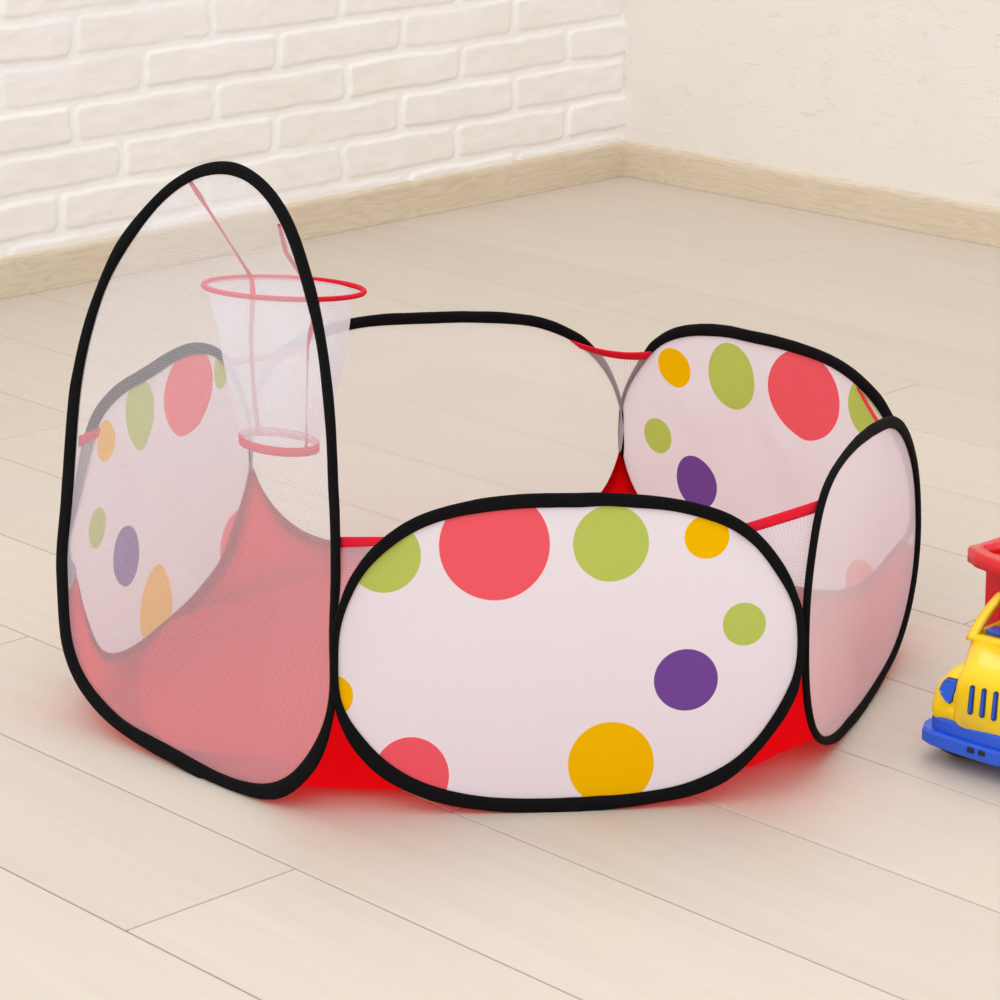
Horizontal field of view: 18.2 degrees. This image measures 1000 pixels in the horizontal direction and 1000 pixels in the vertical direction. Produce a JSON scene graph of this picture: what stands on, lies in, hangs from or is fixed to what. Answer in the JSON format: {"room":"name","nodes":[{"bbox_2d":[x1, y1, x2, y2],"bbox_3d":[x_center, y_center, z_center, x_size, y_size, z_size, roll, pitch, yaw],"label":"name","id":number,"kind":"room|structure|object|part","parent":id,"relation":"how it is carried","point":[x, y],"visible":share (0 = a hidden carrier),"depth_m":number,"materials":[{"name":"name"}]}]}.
{"room":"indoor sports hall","nodes":[
{"label":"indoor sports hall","id":0,"kind":"room"},
{"bbox_2d":[0,0,625,257],"bbox_3d":[-2.088,-1.284,3.635,6.212,2.700,0.126,-16,23,-40],"label":"wall","id":1,"kind":"structure","parent":0,"point":[104,104],"depth_m":5.37,"materials":[{"name":"white brick"}]},
{"bbox_2d":[0,140,625,299],"bbox_3d":[-2.029,-0.014,3.981,6.196,0.066,0.012,-16,23,-40],"label":"baseboard","id":2,"kind":"structure","parent":1,"relation":"attached to","point":[83,262],"depth_m":5.48,"materials":[{"name":"brown wood"}]},
{"bbox_2d":[0,176,999,999],"bbox_3d":[0.634,0.542,2.194,4.864,0.004,6.394,-16,23,-40],"label":"floor","id":3,"kind":"structure","parent":0,"point":[864,865],"depth_m":3.15,"materials":[{"name":"laminate"}]},
{"bbox_2d":[56,161,920,812],"bbox_3d":[0.005,-0.092,3.273,0.835,0.594,0.923,-16,23,-40],"label":"playpen","id":4,"kind":"object","parent":3,"relation":"on","point":[737,592],"visible":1,"depth_m":3.10},
{"bbox_3d":[-0.427,-0.067,3.253,0.003,0.019,0.071,2,17,10],"label":"ribbon trim","id":5,"kind":"part","parent":4,"relation":"part of","materials":[{"name":"red fabric"}]},
{"bbox_3d":[-0.370,-0.002,3.453,0.013,0.295,0.441,6,18,19],"label":"dotted panel","id":6,"kind":"part","parent":4,"relation":"part of","materials":[{"name":"white fabric"}]},
{"bbox_3d":[-0.125,0.040,2.930,0.078,0.024,0.007,10,20,32],"label":"ribbon trim","id":7,"kind":"part","parent":4,"relation":"part of","materials":[{"name":"red fabric"}]},
{"bbox_3d":[0.065,0.146,2.951,0.438,0.299,0.010,-1,17,-3],"label":"dotted panel","id":8,"kind":"part","parent":4,"relation":"part of","materials":[{"name":"white fabric"}]},
{"bbox_3d":[0.132,-0.176,3.684,0.099,0.020,0.007,5,18,18],"label":"ribbon trim","id":9,"kind":"part","parent":4,"relation":"part of","materials":[{"name":"red fabric"}]},
{"bbox_3d":[0.295,-0.043,3.570,0.017,0.288,0.482,-14,22,-37],"label":"dotted panel","id":10,"kind":"part","parent":4,"relation":"part of","materials":[{"name":"white fabric"}]},
{"bbox_3d":[0.261,0.018,2.940,0.097,0.021,0.007,-9,19,-26],"label":"ribbon trim","id":11,"kind":"part","parent":4,"relation":"part of","materials":[{"name":"red fabric"}]},
{"bbox_3d":[0.370,0.072,3.175,0.012,0.306,0.471,6,18,20],"label":"panel","id":12,"kind":"part","parent":4,"relation":"part of","materials":[{"name":"white fabric"}]},
{"bbox_3d":[0.391,-0.093,3.293,0.009,0.031,0.237,0,17,1],"label":"ribbon trim","id":13,"kind":"part","parent":4,"relation":"part of","materials":[{"name":"red fabric"}]},
{"bbox_2d":[922,537,999,766],"bbox_3d":[0.622,0.137,3.165,0.231,0.202,0.416,14,22,39],"label":"toy truck","id":14,"kind":"object","parent":3,"relation":"on","point":[964,722],"visible":1,"depth_m":3.08,"materials":[{"name":"yellow plastic"}]},
{"bbox_3d":[0.557,0.132,3.087,0.166,0.098,0.103,14,22,39],"label":"cab frame","id":15,"kind":"part","parent":14,"relation":"part of","materials":[{"name":"yellow plastic"}]},
{"bbox_2d":[624,0,999,207],"bbox_3d":[2.400,-1.276,3.445,0.121,2.700,6.504,-16,23,-40],"label":"wall","id":16,"kind":"structure","parent":0,"point":[896,94],"depth_m":5.57,"materials":[{"name":"beige paint"}]},
{"bbox_2d":[625,141,999,246],"bbox_3d":[2.412,0.009,3.745,0.012,0.066,6.376,-16,23,-40],"label":"baseboard","id":17,"kind":"structure","parent":16,"relation":"attached to","point":[913,211],"depth_m":5.63,"materials":[{"name":"brown wood"}]}
]}

